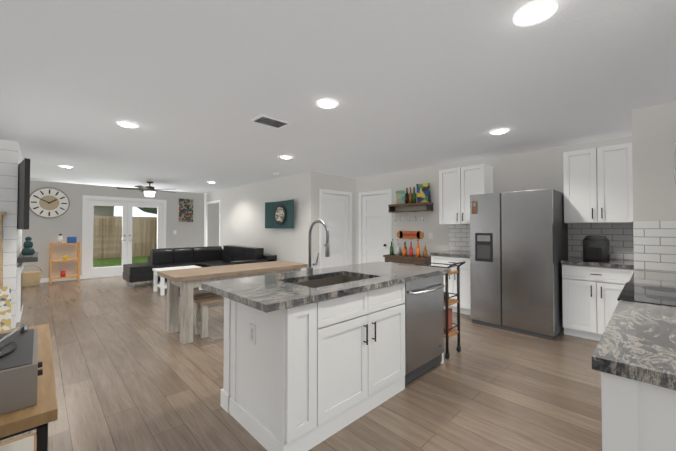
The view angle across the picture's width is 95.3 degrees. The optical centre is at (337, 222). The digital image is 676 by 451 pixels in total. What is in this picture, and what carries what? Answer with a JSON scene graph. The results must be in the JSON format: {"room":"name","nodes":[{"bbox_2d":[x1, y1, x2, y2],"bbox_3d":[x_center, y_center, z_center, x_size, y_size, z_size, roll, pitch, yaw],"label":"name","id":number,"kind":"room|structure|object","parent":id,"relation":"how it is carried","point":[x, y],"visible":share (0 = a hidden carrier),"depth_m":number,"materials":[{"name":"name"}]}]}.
{"room":"kitchen and living room","nodes":[
{"label":"kitchen and living room","id":0,"kind":"room"},
{"bbox_2d":[0,140,37,328],"bbox_3d":[-4.799,0.164,4.633,0.419,2.439,1.700,1,-1,-44],"label":"wall","id":1,"kind":"structure","parent":0,"point":[16,256],"depth_m":4.00,"materials":[{"name":"white wood"}]},
{"bbox_2d":[17,158,29,229],"bbox_3d":[-4.227,-0.345,4.126,0.160,0.860,1.236,1,-1,-44],"label":"tv","id":2,"kind":"object","parent":1,"relation":"attached to","point":[23,193],"visible":0.96,"depth_m":3.74,"materials":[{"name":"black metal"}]},
{"bbox_2d":[0,275,601,450],"bbox_3d":[-1.324,1.422,5.489,6.870,0.050,11.020,1,-1,-44],"label":"floor","id":3,"kind":"structure","parent":0,"point":[131,373],"depth_m":2.50,"materials":[{"name":"brown wood"}]},
{"bbox_2d":[0,212,10,330],"bbox_3d":[-4.221,0.616,3.871,0.180,1.514,0.171,1,-1,-44],"label":"oar","id":4,"kind":"object","parent":3,"relation":"on","point":[5,307],"visible":0.92,"depth_m":3.86,"materials":[{"name":"brown wood"}]},
{"bbox_2d":[0,324,57,450],"bbox_3d":[-1.420,0.946,1.182,0.465,0.760,1.160,1,-1,-44],"label":"console table","id":5,"kind":"object","parent":3,"relation":"on","point":[41,415],"visible":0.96,"depth_m":0.97,"materials":[{"name":"brown wood"}]},
{"bbox_2d":[0,323,42,414],"bbox_3d":[-1.231,0.360,0.999,0.396,0.404,0.480,1,-1,-44],"label":"record player","id":6,"kind":"object","parent":5,"relation":"on","point":[20,365],"visible":1,"depth_m":0.95},
{"bbox_2d":[23,265,41,286],"bbox_3d":[-7.032,1.189,7.047,0.380,0.468,0.380,1,-1,-44],"label":"basket","id":7,"kind":"object","parent":3,"relation":"on","point":[32,278],"visible":0.79,"depth_m":6.97,"materials":[{"name":"beige wicker"}]},
{"bbox_2d":[49,234,79,283],"bbox_3d":[-6.682,0.846,7.539,0.540,1.170,0.330,1,-1,-44],"label":"bookcase","id":8,"kind":"object","parent":3,"relation":"on","point":[71,240],"visible":1,"depth_m":7.49,"materials":[{"name":"orange wood"}]},
{"bbox_2d":[123,263,154,287],"bbox_3d":[-4.526,1.181,7.005,0.500,0.486,0.750,1,-1,-44],"label":"ottoman","id":9,"kind":"object","parent":3,"relation":"on","point":[138,272],"visible":0.96,"depth_m":6.76,"materials":[{"name":"black leather"}]},
{"bbox_2d":[152,265,202,294],"bbox_3d":[-3.339,1.178,6.450,0.830,0.470,0.600,1,-1,-44],"label":"coffee table","id":10,"kind":"object","parent":3,"relation":"on","point":[162,285],"visible":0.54,"depth_m":6.33,"materials":[{"name":"white wood"}]},
{"bbox_2d":[179,289,216,298],"bbox_3d":[-1.472,1.144,4.367,1.410,0.470,0.270,1,-1,-44],"label":"bench","id":11,"kind":"object","parent":3,"relation":"on","point":[200,293],"depth_m":4.00,"materials":[{"name":"brown wood"}]},
{"bbox_2d":[193,295,223,337],"bbox_3d":[-1.263,1.160,4.152,1.250,0.430,0.270,1,-1,-44],"label":"bench","id":12,"kind":"object","parent":3,"relation":"on","point":[203,305],"visible":0.38,"depth_m":3.74,"materials":[{"name":"brown wood"}]},
{"bbox_2d":[147,245,276,283],"bbox_3d":[-3.030,0.996,7.240,1.910,0.860,2.800,1,-1,-44],"label":"sofa","id":13,"kind":"object","parent":3,"relation":"on","point":[209,256],"visible":0.56,"depth_m":7.53,"materials":[{"name":"black leather"}]},
{"bbox_2d":[157,261,307,343],"bbox_3d":[-1.364,0.995,4.259,1.850,0.765,0.700,1,-1,-44],"label":"dining table","id":14,"kind":"object","parent":3,"relation":"on","point":[186,281],"visible":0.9,"depth_m":3.84,"materials":[{"name":"brown wood"}]},
{"bbox_2d":[220,271,450,450],"bbox_3d":[0.117,0.915,2.610,1.880,0.870,0.881,1,-1,-44],"label":"kitchen island","id":15,"kind":"object","parent":3,"relation":"on","point":[313,357],"depth_m":2.03,"materials":[{"name":"white wood"}]},
{"bbox_2d":[201,263,450,314],"bbox_3d":[0.057,0.458,2.616,2.050,0.040,0.890,1,-1,-44],"label":"island countertop","id":16,"kind":"structure","parent":15,"relation":"on","point":[266,293],"depth_m":2.16,"materials":[{"name":"grey stone"}]},
{"bbox_2d":[293,275,368,286],"bbox_3d":[-0.052,0.580,2.431,0.744,0.234,0.464,1,-1,-44],"label":"sink","id":17,"kind":"object","parent":16,"relation":"in","point":[322,280],"depth_m":2.67,"materials":[{"name":"grey metal"}]},
{"bbox_2d":[383,239,430,264],"bbox_3d":[1.339,0.855,5.755,0.410,1.093,0.920,1,-1,-44],"label":"bar table","id":18,"kind":"object","parent":3,"relation":"on","point":[400,256],"visible":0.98,"depth_m":5.61,"materials":[{"name":"brown wood"}]},
{"bbox_2d":[415,261,465,358],"bbox_3d":[1.074,0.881,3.298,0.320,0.956,0.477,1,-1,-44],"label":"bar cart","id":19,"kind":"object","parent":3,"relation":"on","point":[449,331],"visible":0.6,"depth_m":3.22,"materials":[{"name":"black metal"}]},
{"bbox_2d":[470,189,567,339],"bbox_3d":[2.479,0.494,4.226,0.922,1.765,0.954,1,-1,-44],"label":"refrigerator","id":20,"kind":"object","parent":3,"relation":"on","point":[518,246],"visible":0.94,"depth_m":3.85,"materials":[{"name":"grey metal"}]},
{"bbox_2d":[430,142,633,340],"bbox_3d":[2.552,0.234,4.353,0.666,2.290,2.396,1,-1,-44],"label":"kitchen cabinets","id":21,"kind":"object","parent":3,"relation":"on","point":[598,184],"visible":0.62,"depth_m":3.72,"materials":[{"name":"white wood"}]},
{"bbox_2d":[583,236,609,261],"bbox_3d":[3.094,0.303,3.704,0.323,0.301,0.250,1,-1,-44],"label":"air fryer","id":22,"kind":"object","parent":21,"relation":"on","point":[595,248],"visible":0.94,"depth_m":3.63,"materials":[{"name":"grey plastic"}]},
{"bbox_2d":[592,149,675,450],"bbox_3d":[2.015,0.190,1.722,2.841,2.290,0.686,1,-1,-44],"label":"kitchen counter","id":23,"kind":"object","parent":3,"relation":"on","point":[634,358],"visible":1,"depth_m":0.93,"materials":[{"name":"painted wood"},{"name":"black metal"},{"name":"granite"}]},
{"bbox_2d":[0,0,675,192],"bbox_3d":[-1.324,-1.067,5.530,6.870,0.050,11.020,1,-1,-44],"label":"ceiling","id":24,"kind":"structure","parent":0,"point":[191,88],"depth_m":2.42,"materials":[{"name":"white paint"}]},
{"bbox_2d":[117,121,138,127],"bbox_3d":[-2.287,-1.070,3.355,0.198,0.015,0.198,-1,-1,37],"label":"recessed light","id":25,"kind":"object","parent":24,"relation":"in","point":[127,124],"depth_m":3.32,"materials":[{"name":"white"}]},
{"bbox_2d":[116,181,175,196],"bbox_3d":[-4.638,-0.828,7.563,1.295,0.359,1.246,1,-1,-44],"label":"ceiling fan","id":26,"kind":"object","parent":24,"relation":"hanging from","point":[148,191],"visible":1,"depth_m":7.44,"materials":[{"name":"grey"}]},
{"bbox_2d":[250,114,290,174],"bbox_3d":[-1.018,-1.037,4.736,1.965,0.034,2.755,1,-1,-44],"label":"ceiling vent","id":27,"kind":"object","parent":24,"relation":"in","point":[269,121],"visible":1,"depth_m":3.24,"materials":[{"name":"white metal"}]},
{"bbox_2d":[280,155,292,158],"bbox_3d":[-0.821,-1.044,4.889,0.198,0.015,0.198,-1,-1,37],"label":"recessed light","id":28,"kind":"object","parent":24,"relation":"in","point":[283,156],"depth_m":4.87,"materials":[{"name":"white"}]},
{"bbox_2d":[316,99,337,108],"bbox_3d":[-0.096,-1.079,2.792,0.198,0.015,0.198,0,-1,19],"label":"recessed light","id":29,"kind":"object","parent":24,"relation":"in","point":[322,103],"depth_m":2.77,"materials":[{"name":"white"}]},
{"bbox_2d":[490,128,508,134],"bbox_3d":[1.882,-1.066,3.596,0.198,0.015,0.198,0,-1,19],"label":"recessed light","id":30,"kind":"object","parent":24,"relation":"in","point":[503,130],"depth_m":3.56,"materials":[{"name":"white"}]},
{"bbox_2d":[513,0,557,25],"bbox_3d":[1.031,-1.099,1.615,0.198,0.015,0.198,-1,-1,37],"label":"recessed light","id":31,"kind":"object","parent":24,"relation":"in","point":[534,12],"depth_m":1.60,"materials":[{"name":"white"}]},
{"bbox_2d":[22,101,675,278],"bbox_3d":[-1.683,0.172,5.161,5.870,2.440,11.020,1,-1,-44],"label":"wall","id":32,"kind":"structure","parent":0,"point":[652,138],"depth_m":6.35,"materials":[{"name":"paint"}]},
{"bbox_2d":[30,187,69,218],"bbox_3d":[-7.006,-0.490,7.479,0.760,0.760,0.049,1,-1,-44],"label":"wall clock","id":33,"kind":"object","parent":32,"relation":"attached to","point":[48,202],"visible":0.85,"depth_m":7.47,"materials":[{"name":"white"}]},
{"bbox_2d":[40,275,80,282],"bbox_3d":[-6.924,1.382,7.557,0.970,0.100,0.012,1,-1,-44],"label":"baseboard","id":34,"kind":"structure","parent":32,"relation":"attached to","point":[42,280],"depth_m":7.56,"materials":[{"name":"white wood"}]},
{"bbox_2d":[82,195,166,278],"bbox_3d":[-5.902,0.372,8.625,1.950,2.155,0.149,1,-1,-44],"label":"french door","id":35,"kind":"structure","parent":32,"relation":"attached to","point":[128,205],"depth_m":8.47,"materials":[{"name":"white wood"}]},
{"bbox_2d":[179,199,192,221],"bbox_3d":[-4.768,-0.394,9.665,0.420,0.720,0.027,1,-1,-44],"label":"framed picture","id":36,"kind":"object","parent":32,"relation":"attached to","point":[185,210],"visible":0.93,"depth_m":9.65},
{"bbox_2d":[206,200,220,246],"bbox_3d":[-3.854,0.389,9.517,0.015,2.150,1.040,1,-1,-44],"label":"door frame","id":37,"kind":"structure","parent":32,"relation":"attached to","point":[216,201],"depth_m":9.20,"materials":[{"name":"white wood"}]},
{"bbox_2d":[265,199,293,227],"bbox_3d":[-1.261,-0.181,6.774,0.120,0.600,1.112,1,-1,-44],"label":"picture","id":38,"kind":"object","parent":32,"relation":"attached to","point":[279,214],"visible":1,"depth_m":6.76,"materials":[{"name":"teal paint"}]},
{"bbox_2d":[320,189,351,267],"bbox_3d":[-0.050,0.361,6.620,0.950,2.110,0.177,1,-1,-44],"label":"door","id":39,"kind":"structure","parent":32,"relation":"attached to","point":[336,212],"depth_m":6.63,"materials":[{"name":"white wood"}]},
{"bbox_2d":[359,189,391,263],"bbox_3d":[0.805,0.362,6.666,0.178,2.110,0.900,1,-1,-44],"label":"door","id":40,"kind":"structure","parent":32,"relation":"attached to","point":[375,228],"depth_m":6.67,"materials":[{"name":"white wood"}]},
{"bbox_2d":[397,231,423,238],"bbox_3d":[1.400,0.231,6.005,0.022,0.150,0.600,1,-1,-44],"label":"skateboard","id":41,"kind":"object","parent":32,"relation":"attached to","point":[410,234],"visible":0.98,"depth_m":5.98,"materials":[{"name":"brown wood"}]},
{"bbox_2d":[388,183,433,220],"bbox_3d":[1.381,-0.383,5.914,0.190,0.694,0.880,1,-1,-44],"label":"shelf","id":42,"kind":"object","parent":32,"relation":"attached to","point":[403,199],"visible":1,"depth_m":5.82,"materials":[{"name":"brown wood"}]},
{"bbox_2d":[449,223,628,259],"bbox_3d":[2.795,0.245,4.585,0.002,0.475,2.400,1,-1,-44],"label":"tile backsplash","id":43,"kind":"structure","parent":32,"relation":"attached to","point":[617,234],"depth_m":4.10,"materials":[{"name":"white tile"}]},
{"bbox_2d":[629,220,675,271],"bbox_3d":[3.038,0.214,2.711,0.002,0.475,0.629,1,-1,-44],"label":"tile backsplash","id":44,"kind":"structure","parent":32,"relation":"attached to","point":[649,245],"depth_m":2.84,"materials":[{"name":"white tile"}]},
{"label":"outside","id":45,"kind":"structure","parent":0,"visible":0},
{"bbox_2d":[93,256,146,267],"bbox_3d":[-14.613,1.700,20.745,36.000,0.100,29.370,1,-1,-44],"label":"ground","id":46,"kind":"structure","parent":45,"point":[115,262],"depth_m":12.25,"materials":[{"name":"green plant"}]},
{"bbox_2d":[94,205,114,215],"bbox_3d":[-21.005,-1.340,18.336,12.600,5.900,8.800,1,-1,-44],"label":"neighbouring house","id":47,"kind":"structure","parent":46,"relation":"on","point":[104,210],"depth_m":19.09,"materials":[{"name":"beige"}]},
{"bbox_2d":[93,216,156,258],"bbox_3d":[-8.638,0.634,14.666,36.090,1.830,0.160,1,-1,-44],"label":"fence","id":48,"kind":"object","parent":46,"relation":"on","point":[99,240],"depth_m":13.64,"materials":[{"name":"brown wood"}]},
{"bbox_2d":[137,207,156,213],"bbox_3d":[-9.335,-2.250,20.754,9.100,7.800,6.600,1,-1,-44],"label":"tree","id":49,"kind":"object","parent":46,"relation":"on","point":[148,209],"depth_m":17.27,"materials":[{"name":"green plant"}]}
]}

